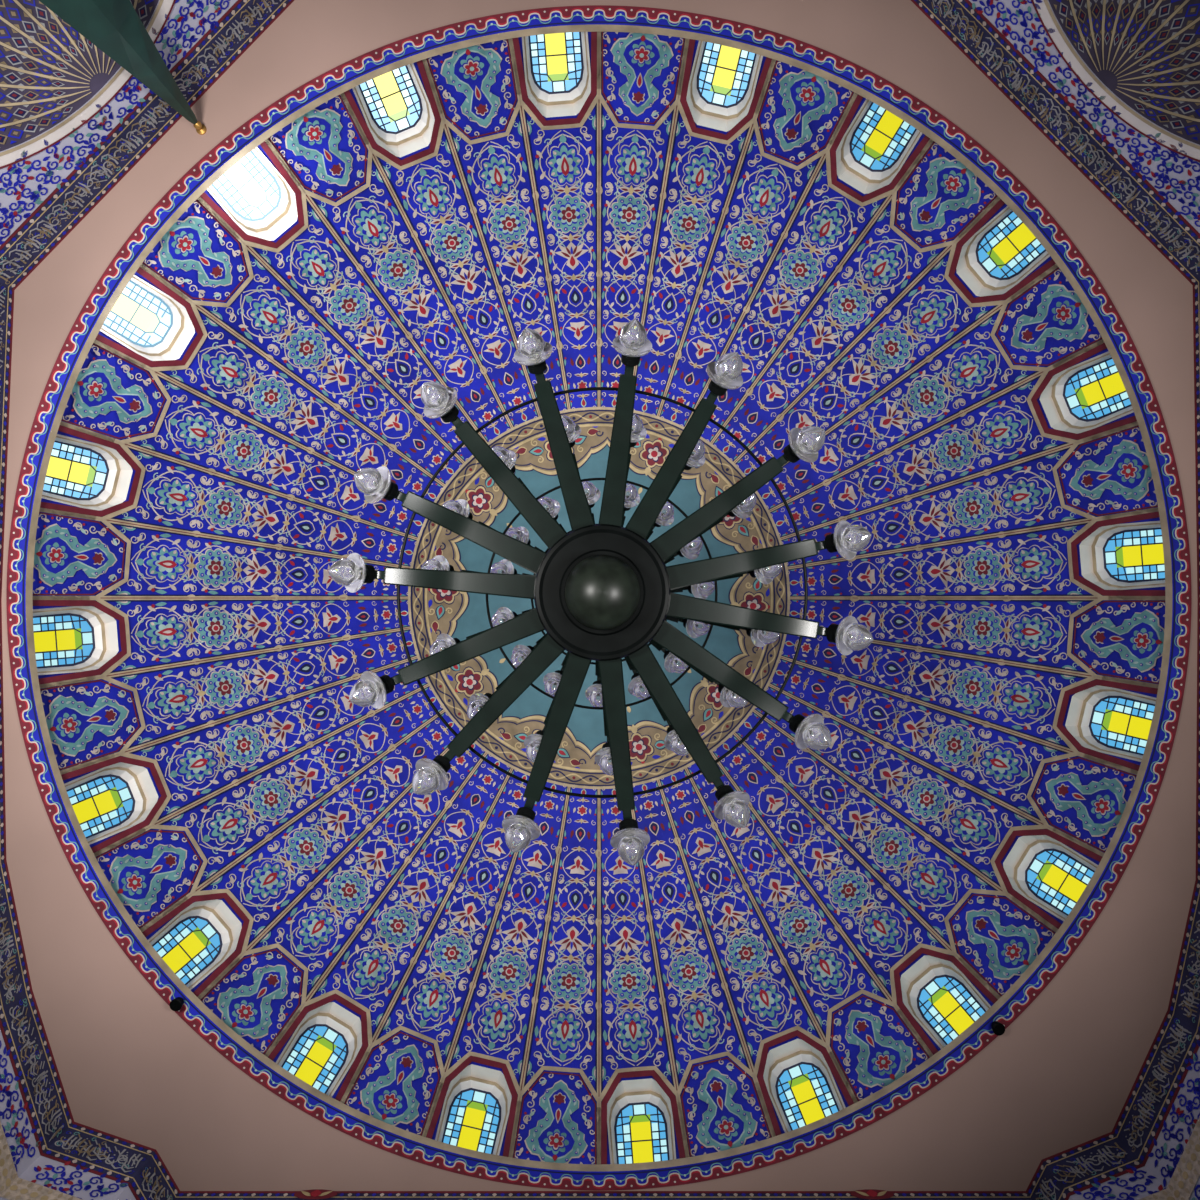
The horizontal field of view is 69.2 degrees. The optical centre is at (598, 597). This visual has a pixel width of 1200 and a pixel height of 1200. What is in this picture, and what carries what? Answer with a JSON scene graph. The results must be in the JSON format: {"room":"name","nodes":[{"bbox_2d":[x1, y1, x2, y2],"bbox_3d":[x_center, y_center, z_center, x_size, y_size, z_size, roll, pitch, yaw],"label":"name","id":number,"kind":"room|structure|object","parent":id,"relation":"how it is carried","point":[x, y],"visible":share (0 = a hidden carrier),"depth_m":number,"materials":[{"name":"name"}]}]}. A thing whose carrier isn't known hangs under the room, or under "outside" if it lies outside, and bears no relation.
{"room":"mosque","nodes":[
{"label":"mosque","id":0,"kind":"room"},
{"bbox_2d":[0,283,13,862],"bbox_3d":[-8.168,-0.331,9.002,0.148,6.005,7.889,1,-90,0],"label":"wall","id":1,"kind":"structure","parent":0,"point":[6,293],"depth_m":11.93,"materials":[{"name":"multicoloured tile"}]},
{"bbox_2d":[0,860,179,1199],"bbox_3d":[-7.344,6.083,9.002,0.876,6.005,5.263,-28,-90,0],"label":"wall","id":2,"kind":"structure","parent":0,"point":[45,1154],"depth_m":11.49,"materials":[{"name":"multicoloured tile"}]},
{"bbox_2d":[39,0,206,134],"bbox_3d":[-5.481,-6.458,10.180,1.000,3.640,0.180,-40,-90,0],"label":"spire","id":3,"kind":"object","parent":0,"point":[114,27],"visible":1,"depth_m":9.98,"materials":[{"name":"green metal"}]},
{"bbox_2d":[0,0,293,289],"bbox_3d":[-7.021,-7.186,9.002,2.624,6.005,5.778,44,-90,0],"label":"semi-dome","id":4,"kind":"structure","parent":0,"point":[74,122],"depth_m":11.00,"materials":[{"name":"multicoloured tile"}]},
{"bbox_2d":[33,32,1164,1163],"bbox_3d":[0.000,0.000,16.000,16.000,8.000,16.000,0,-90,0],"label":"ceiling","id":5,"kind":"structure","parent":0,"point":[561,966],"depth_m":15.56,"materials":[{"name":"blue tile"}]},
{"bbox_2d":[33,606,118,674],"bbox_3d":[-7.931,0.624,13.105,0.408,1.981,1.014,-5,-90,0],"label":"window reveal","id":6,"kind":"structure","parent":5,"relation":"attached to","point":[105,626],"depth_m":13.87,"materials":[{"name":"white paint"}]},
{"bbox_2d":[33,613,94,667],"bbox_3d":[-8.119,0.639,13.186,0.012,1.612,0.816,-5,-90,0],"label":"window","id":7,"kind":"structure","parent":6,"relation":"attached to","point":[66,639],"depth_m":13.17,"materials":[{"name":"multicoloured glass"}]},
{"bbox_2d":[42,434,132,510],"bbox_3d":[-7.736,-1.857,13.105,0.408,1.981,1.014,14,-90,0],"label":"window reveal","id":8,"kind":"structure","parent":5,"relation":"attached to","point":[115,492],"depth_m":13.87,"materials":[{"name":"white paint"}]},
{"bbox_2d":[43,441,108,499],"bbox_3d":[-7.919,-1.901,13.186,0.012,1.612,0.816,14,-90,0],"label":"window","id":9,"kind":"structure","parent":8,"relation":"attached to","point":[75,472],"depth_m":13.17,"materials":[{"name":"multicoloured glass"}]},
{"bbox_2d":[64,762,157,844],"bbox_3d":[-7.350,3.045,13.105,0.408,1.981,1.014,-22,-90,0],"label":"window reveal","id":10,"kind":"structure","parent":5,"relation":"attached to","point":[138,778],"depth_m":13.87,"materials":[{"name":"white paint"}]},
{"bbox_2d":[66,774,134,838],"bbox_3d":[-7.524,3.117,13.186,0.012,1.612,0.816,-22,-90,0],"label":"window","id":11,"kind":"structure","parent":10,"relation":"attached to","point":[100,804],"depth_m":13.17,"materials":[{"name":"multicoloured glass"}]},
{"bbox_2d":[100,275,194,360],"bbox_3d":[-6.784,-4.157,13.105,0.408,1.981,1.014,32,-90,0],"label":"window reveal","id":12,"kind":"structure","parent":5,"relation":"attached to","point":[182,331],"depth_m":13.87,"materials":[{"name":"white paint"}]},
{"bbox_2d":[103,280,172,347],"bbox_3d":[-6.944,-4.255,13.186,0.012,1.612,0.816,32,-90,0],"label":"window","id":13,"kind":"structure","parent":12,"relation":"attached to","point":[138,315],"depth_m":13.17,"materials":[{"name":"white glass"}]},
{"bbox_2d":[148,899,241,989],"bbox_3d":[-6.050,5.167,13.105,0.408,1.981,1.014,-41,-90,0],"label":"window reveal","id":14,"kind":"structure","parent":5,"relation":"attached to","point":[221,917],"depth_m":13.87,"materials":[{"name":"white paint"}]},
{"bbox_2d":[152,916,221,984],"bbox_3d":[-6.193,5.289,13.186,0.012,1.612,0.816,-40,-90,0],"label":"window","id":15,"kind":"structure","parent":14,"relation":"attached to","point":[193,944],"depth_m":13.17,"materials":[{"name":"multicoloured glass"}]},
{"bbox_2d":[207,147,297,240],"bbox_3d":[-5.167,-6.050,13.105,1.014,1.981,0.408,-41,-90,0],"label":"window reveal","id":16,"kind":"structure","parent":5,"relation":"attached to","point":[279,220],"depth_m":13.87,"materials":[{"name":"white paint"}]},
{"bbox_2d":[212,151,280,220],"bbox_3d":[-5.289,-6.193,13.186,0.816,1.612,0.012,-40,-90,0],"label":"window","id":17,"kind":"structure","parent":16,"relation":"attached to","point":[248,187],"depth_m":13.17,"materials":[{"name":"white glass"}]},
{"bbox_2d":[276,1002,361,1096],"bbox_3d":[-4.157,6.784,13.105,1.014,1.981,0.408,32,-90,0],"label":"window reveal","id":18,"kind":"structure","parent":5,"relation":"attached to","point":[332,1014],"depth_m":13.87,"materials":[{"name":"white paint"}]},
{"bbox_2d":[281,1024,348,1093],"bbox_3d":[-4.255,6.944,13.186,0.816,1.612,0.012,32,-90,0],"label":"window","id":19,"kind":"structure","parent":18,"relation":"attached to","point":[320,1052],"depth_m":13.17,"materials":[{"name":"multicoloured glass"}]},
{"bbox_2d":[352,63,434,156],"bbox_3d":[-3.045,-7.350,13.105,1.014,1.981,0.408,-22,-90,0],"label":"window reveal","id":20,"kind":"structure","parent":5,"relation":"attached to","point":[418,137],"depth_m":13.87,"materials":[{"name":"white paint"}]},
{"bbox_2d":[358,65,422,133],"bbox_3d":[-3.117,-7.524,13.186,0.816,1.612,0.012,-22,-90,0],"label":"window","id":21,"kind":"structure","parent":20,"relation":"attached to","point":[392,99],"depth_m":13.17,"materials":[{"name":"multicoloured glass"}]},
{"bbox_2d":[435,1064,511,1154],"bbox_3d":[-1.857,7.736,13.105,1.014,1.981,0.408,14,-90,0],"label":"window reveal","id":22,"kind":"structure","parent":5,"relation":"attached to","point":[493,1081],"depth_m":13.87,"materials":[{"name":"white paint"}]},
{"bbox_2d":[442,1088,500,1153],"bbox_3d":[-1.901,7.919,13.186,0.816,1.612,0.012,14,-90,0],"label":"window","id":23,"kind":"structure","parent":22,"relation":"attached to","point":[473,1120],"depth_m":13.17,"materials":[{"name":"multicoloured glass"}]},
{"bbox_2d":[522,32,590,117],"bbox_3d":[-0.624,-7.931,13.105,1.014,1.981,0.408,-5,-90,0],"label":"window reveal","id":24,"kind":"structure","parent":5,"relation":"attached to","point":[562,104],"depth_m":13.87,"materials":[{"name":"white paint"}]},
{"bbox_2d":[529,32,583,93],"bbox_3d":[-0.639,-8.119,13.186,0.816,1.612,0.012,-5,-90,0],"label":"window","id":25,"kind":"structure","parent":24,"relation":"attached to","point":[556,59],"depth_m":13.17,"materials":[{"name":"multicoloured glass"}]},
{"bbox_2d":[328,319,872,865],"bbox_3d":[0.014,-0.031,13.658,4.746,12.625,4.736,42,-90,0],"label":"chandelier","id":26,"kind":"object","parent":5,"relation":"hanging from","point":[602,592],"visible":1,"depth_m":7.98,"materials":[{"name":"black metal"}]},
{"bbox_2d":[364,564,375,583],"bbox_3d":[-2.099,-0.217,7.801,0.170,0.145,0.170,4,-90,42],"label":"socket","id":27,"kind":"object","parent":26,"relation":"attached to","point":[370,570],"depth_m":7.77,"materials":[{"name":"black metal"}]},
{"bbox_2d":[380,675,393,693],"bbox_3d":[-1.935,0.784,7.801,0.170,0.145,0.170,-23,-90,42],"label":"socket","id":28,"kind":"object","parent":26,"relation":"attached to","point":[388,682],"depth_m":7.76,"materials":[{"name":"black metal"}]},
{"bbox_2d":[383,481,397,500],"bbox_3d":[-1.897,-0.969,7.801,0.170,0.145,0.170,25,-90,42],"label":"socket","id":29,"kind":"object","parent":26,"relation":"attached to","point":[392,493],"depth_m":7.76,"materials":[{"name":"black metal"}]},
{"bbox_2d":[433,755,450,772],"bbox_3d":[-1.429,1.509,7.801,0.170,0.145,0.170,43,-48,0],"label":"socket","id":30,"kind":"object","parent":26,"relation":"attached to","point":[444,761],"depth_m":7.76,"materials":[{"name":"black metal"}]},
{"bbox_2d":[440,405,458,422],"bbox_3d":[-1.357,-1.674,7.801,0.170,0.145,0.170,-40,-132,0],"label":"socket","id":31,"kind":"object","parent":26,"relation":"attached to","point":[452,416],"depth_m":7.76,"materials":[{"name":"black metal"}]},
{"bbox_2d":[516,807,534,820],"bbox_3d":[-0.665,1.969,7.801,0.170,0.145,0.170,19,-48,0],"label":"socket","id":32,"kind":"object","parent":26,"relation":"attached to","point":[528,812],"depth_m":7.76,"materials":[{"name":"black metal"}]},
{"bbox_2d":[527,361,546,373],"bbox_3d":[-0.562,-2.101,7.801,0.170,0.145,0.170,-16,-132,0],"label":"socket","id":33,"kind":"object","parent":26,"relation":"attached to","point":[540,368],"depth_m":7.76,"materials":[{"name":"black metal"}]},
{"bbox_2d":[602,742,609,748],"bbox_3d":[0.119,1.709,9.750,0.165,0.141,0.165,-3,-52,0],"label":"socket","id":34,"kind":"object","parent":26,"relation":"attached to","point":[605,745],"depth_m":9.72,"materials":[{"name":"black metal"}]},
{"bbox_2d":[619,818,637,829],"bbox_3d":[0.268,2.072,7.801,0.170,0.145,0.170,-6,-48,0],"label":"socket","id":35,"kind":"object","parent":26,"relation":"attached to","point":[626,822],"depth_m":7.77,"materials":[{"name":"black metal"}]},
{"bbox_2d":[621,355,639,366],"bbox_3d":[0.286,-2.170,7.801,0.170,0.145,0.170,7,-132,0],"label":"socket","id":36,"kind":"object","parent":26,"relation":"attached to","point":[627,361],"depth_m":7.77,"materials":[{"name":"black metal"}]},
{"bbox_2d":[666,725,672,733],"bbox_3d":[0.852,1.508,9.750,0.165,0.141,0.165,-28,-52,0],"label":"socket","id":37,"kind":"object","parent":26,"relation":"attached to","point":[670,728],"depth_m":9.72,"materials":[{"name":"black metal"}]},
{"bbox_2d":[708,380,727,395],"bbox_3d":[1.078,-1.910,7.801,0.170,0.145,0.170,29,-132,0],"label":"socket","id":38,"kind":"object","parent":26,"relation":"attached to","point":[715,390],"depth_m":7.76,"materials":[{"name":"black metal"}]},
{"bbox_2d":[718,684,723,692],"bbox_3d":[1.429,1.020,9.750,0.165,0.141,0.165,37,-90,-38],"label":"socket","id":39,"kind":"object","parent":26,"relation":"attached to","point":[720,687],"depth_m":9.72,"materials":[{"name":"black metal"}]},
{"bbox_2d":[715,785,733,800],"bbox_3d":[1.139,1.774,7.801,0.170,0.145,0.170,-31,-48,0],"label":"socket","id":40,"kind":"object","parent":26,"relation":"attached to","point":[722,790],"depth_m":7.76,"materials":[{"name":"black metal"}]},
{"bbox_2d":[727,511,735,516],"bbox_3d":[1.512,-1.002,9.750,0.165,0.141,0.165,-33,-90,-38],"label":"socket","id":41,"kind":"object","parent":26,"relation":"attached to","point":[731,514],"depth_m":9.72,"materials":[{"name":"black metal"}]},
{"bbox_2d":[746,628,750,636],"bbox_3d":[1.743,0.361,9.750,0.165,0.141,0.165,14,-90,-38],"label":"socket","id":42,"kind":"object","parent":26,"relation":"attached to","point":[748,631],"depth_m":9.72,"materials":[{"name":"black metal"}]},
{"bbox_2d":[749,570,755,577],"bbox_3d":[1.772,-0.313,9.750,0.165,0.141,0.165,-9,-90,-38],"label":"socket","id":43,"kind":"object","parent":26,"relation":"attached to","point":[751,573],"depth_m":9.72,"materials":[{"name":"black metal"}]},
{"bbox_2d":[783,444,799,462],"bbox_3d":[1.753,-1.311,7.801,0.170,0.145,0.170,-36,-90,-42],"label":"socket","id":44,"kind":"object","parent":26,"relation":"attached to","point":[788,455],"depth_m":7.76,"materials":[{"name":"black metal"}]},
{"bbox_2d":[789,714,804,732],"bbox_3d":[1.802,1.141,7.801,0.170,0.145,0.170,34,-90,-42],"label":"socket","id":45,"kind":"object","parent":26,"relation":"attached to","point":[794,721],"depth_m":7.76,"materials":[{"name":"black metal"}]},
{"bbox_2d":[824,533,837,552],"bbox_3d":[2.118,-0.498,7.801,0.170,0.145,0.170,-12,-90,-42],"label":"socket","id":46,"kind":"object","parent":26,"relation":"attached to","point":[829,544],"depth_m":7.76,"materials":[{"name":"black metal"}]},
{"bbox_2d":[826,624,838,642],"bbox_3d":[2.133,0.321,7.801,0.170,0.145,0.170,10,-90,-42],"label":"socket","id":47,"kind":"object","parent":26,"relation":"attached to","point":[831,630],"depth_m":7.76,"materials":[{"name":"black metal"}]},
{"bbox_2d":[607,1078,675,1163],"bbox_3d":[0.624,7.931,13.105,1.014,1.981,0.408,-5,-90,0],"label":"window reveal","id":48,"kind":"structure","parent":5,"relation":"attached to","point":[639,1090],"depth_m":13.87,"materials":[{"name":"white paint"}]},
{"bbox_2d":[614,1102,668,1163],"bbox_3d":[0.639,8.119,13.186,0.816,1.612,0.012,-5,-90,0],"label":"window","id":49,"kind":"structure","parent":48,"relation":"in","point":[640,1128],"depth_m":13.17,"materials":[{"name":"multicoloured glass"}]},
{"bbox_2d":[686,41,762,131],"bbox_3d":[1.857,-7.736,13.105,1.014,1.981,0.408,14,-90,0],"label":"window reveal","id":50,"kind":"structure","parent":5,"relation":"attached to","point":[704,114],"depth_m":13.87,"materials":[{"name":"white paint"}]},
{"bbox_2d":[697,42,755,107],"bbox_3d":[1.901,-7.919,13.186,0.816,1.612,0.012,14,-90,0],"label":"window","id":51,"kind":"structure","parent":50,"relation":"attached to","point":[724,74],"depth_m":13.17,"materials":[{"name":"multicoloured glass"}]},
{"bbox_2d":[763,1039,845,1132],"bbox_3d":[3.045,7.350,13.105,1.014,1.981,0.408,-22,-90,0],"label":"window reveal","id":52,"kind":"structure","parent":5,"relation":"attached to","point":[791,1053],"depth_m":13.87,"materials":[{"name":"white paint"}]},
{"bbox_2d":[775,1062,839,1130],"bbox_3d":[3.117,7.524,13.186,0.816,1.612,0.012,-22,-90,0],"label":"window","id":53,"kind":"structure","parent":5,"relation":"in","point":[805,1096],"depth_m":13.17,"materials":[{"name":"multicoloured glass"}]},
{"bbox_2d":[836,99,921,193],"bbox_3d":[4.157,-6.784,13.105,1.014,1.981,0.408,32,-90,0],"label":"window reveal","id":54,"kind":"structure","parent":5,"relation":"attached to","point":[849,171],"depth_m":13.87,"materials":[{"name":"white paint"}]},
{"bbox_2d":[849,102,916,171],"bbox_3d":[4.255,-6.944,13.186,0.816,1.612,0.012,32,-90,0],"label":"window","id":55,"kind":"structure","parent":54,"relation":"attached to","point":[881,137],"depth_m":13.17,"materials":[{"name":"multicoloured glass"}]},
{"bbox_2d":[900,955,990,1048],"bbox_3d":[5.167,6.050,13.105,1.014,1.981,0.408,-41,-90,0],"label":"window reveal","id":56,"kind":"structure","parent":5,"relation":"attached to","point":[926,968],"depth_m":13.87,"materials":[{"name":"white paint"}]},
{"bbox_2d":[917,975,985,1044],"bbox_3d":[5.289,6.193,13.186,0.816,1.612,0.012,-40,-90,0],"label":"window","id":57,"kind":"structure","parent":5,"relation":"in","point":[945,1003],"depth_m":13.17,"materials":[{"name":"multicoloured glass"}]},
{"bbox_2d":[956,206,1049,296],"bbox_3d":[6.050,-5.167,13.105,0.408,1.981,1.014,-41,-90,0],"label":"window reveal","id":58,"kind":"structure","parent":5,"relation":"attached to","point":[969,270],"depth_m":13.87,"materials":[{"name":"white paint"}]},
{"bbox_2d":[976,211,1045,279],"bbox_3d":[6.193,-5.289,13.186,0.012,1.612,0.816,-40,-90,0],"label":"window","id":59,"kind":"structure","parent":58,"relation":"attached to","point":[1009,247],"depth_m":13.17,"materials":[{"name":"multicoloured glass"}]},
{"bbox_2d":[1003,835,1097,920],"bbox_3d":[6.784,4.157,13.105,0.408,1.981,1.014,32,-90,0],"label":"window reveal","id":60,"kind":"structure","parent":5,"relation":"attached to","point":[1025,848],"depth_m":13.87,"materials":[{"name":"white paint"}]},
{"bbox_2d":[1025,848,1094,915],"bbox_3d":[6.944,4.255,13.186,0.012,1.612,0.816,32,-90,0],"label":"window","id":61,"kind":"structure","parent":60,"relation":"attached to","point":[1053,876],"depth_m":13.17,"materials":[{"name":"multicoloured glass"}]},
{"bbox_2d":[1040,351,1133,433],"bbox_3d":[7.350,-3.045,13.105,0.408,1.981,1.014,-22,-90,0],"label":"window reveal","id":62,"kind":"structure","parent":5,"relation":"attached to","point":[1054,405],"depth_m":13.87,"materials":[{"name":"white paint"}]},
{"bbox_2d":[1063,357,1131,421],"bbox_3d":[7.524,-3.117,13.186,0.012,1.612,0.816,-22,-90,0],"label":"window","id":63,"kind":"structure","parent":62,"relation":"attached to","point":[1097,391],"depth_m":13.17,"materials":[{"name":"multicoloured glass"}]},
{"bbox_2d":[1065,685,1155,761],"bbox_3d":[7.736,1.857,13.105,0.408,1.981,1.014,14,-90,0],"label":"window reveal","id":64,"kind":"structure","parent":5,"relation":"attached to","point":[1082,703],"depth_m":13.87,"materials":[{"name":"white paint"}]},
{"bbox_2d":[1089,696,1154,754],"bbox_3d":[7.919,1.901,13.186,0.012,1.612,0.816,14,-90,0],"label":"window","id":65,"kind":"structure","parent":64,"relation":"attached to","point":[1121,723],"depth_m":13.17,"materials":[{"name":"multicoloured glass"}]},
{"bbox_2d":[1079,521,1164,589],"bbox_3d":[7.931,-0.624,13.105,0.408,1.981,1.014,-5,-90,0],"label":"window reveal","id":66,"kind":"structure","parent":5,"relation":"attached to","point":[1091,547],"depth_m":13.87,"materials":[{"name":"white paint"}]},
{"bbox_2d":[1103,528,1164,582],"bbox_3d":[8.119,-0.639,13.186,0.012,1.612,0.816,-5,-90,0],"label":"window","id":67,"kind":"structure","parent":66,"relation":"attached to","point":[1134,555],"depth_m":13.17,"materials":[{"name":"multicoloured glass"}]},
{"bbox_2d":[1,0,1197,1190],"bbox_3d":[0.007,-0.072,12.000,16.510,0.001,16.517,0,-90,0],"label":"surround","id":68,"kind":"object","parent":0,"point":[1060,1077],"visible":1,"depth_m":12.00,"materials":[{"name":"beige paint"}]},
{"bbox_2d":[6,5,1191,1190],"bbox_3d":[0.000,0.000,12.017,16.277,0.166,16.277,0,-90,0],"label":"crown molding","id":69,"kind":"structure","parent":68,"relation":"attached to","point":[350,74],"depth_m":11.95,"materials":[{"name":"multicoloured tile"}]},
{"bbox_2d":[169,997,183,1010],"bbox_3d":[-5.737,5.517,11.865,0.170,0.170,0.170,-44,-90,0],"label":"floodlight","id":70,"kind":"object","parent":69,"relation":"attached to","point":[176,1004],"visible":1,"depth_m":11.80,"materials":[{"name":"black metal"}]},
{"bbox_2d":[174,1189,1031,1199],"bbox_3d":[0.051,8.168,9.002,11.778,6.005,0.036,0,-90,0],"label":"wall","id":71,"kind":"structure","parent":0,"point":[315,1194],"depth_m":11.91,"materials":[{"name":"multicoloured tile"}]},
{"bbox_2d":[991,1021,1004,1035],"bbox_3d":[5.421,5.846,11.865,0.170,0.170,0.170,-43,-90,0],"label":"floodlight","id":72,"kind":"object","parent":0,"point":[997,1027],"visible":1,"depth_m":11.80,"materials":[{"name":"black metal"}]},
{"bbox_2d":[911,0,1199,284],"bbox_3d":[7.134,-7.218,9.002,2.624,6.005,5.780,-45,-90,0],"label":"semi-dome","id":73,"kind":"structure","parent":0,"point":[1143,56],"depth_m":10.96,"materials":[{"name":"blue tile"}]},
{"bbox_2d":[1026,880,1199,1199],"bbox_3d":[7.332,6.209,9.002,0.714,6.005,5.010,29,-90,0],"label":"wall","id":74,"kind":"structure","parent":0,"point":[1151,1151],"depth_m":11.50,"materials":[{"name":"blue tile"}]},
{"bbox_2d":[1193,282,1199,881],"bbox_3d":[8.223,-0.204,9.002,0.074,6.005,8.317,0,-90,0],"label":"wall","id":75,"kind":"structure","parent":0,"point":[1196,287],"depth_m":11.96,"materials":[{"name":"blue tile"}]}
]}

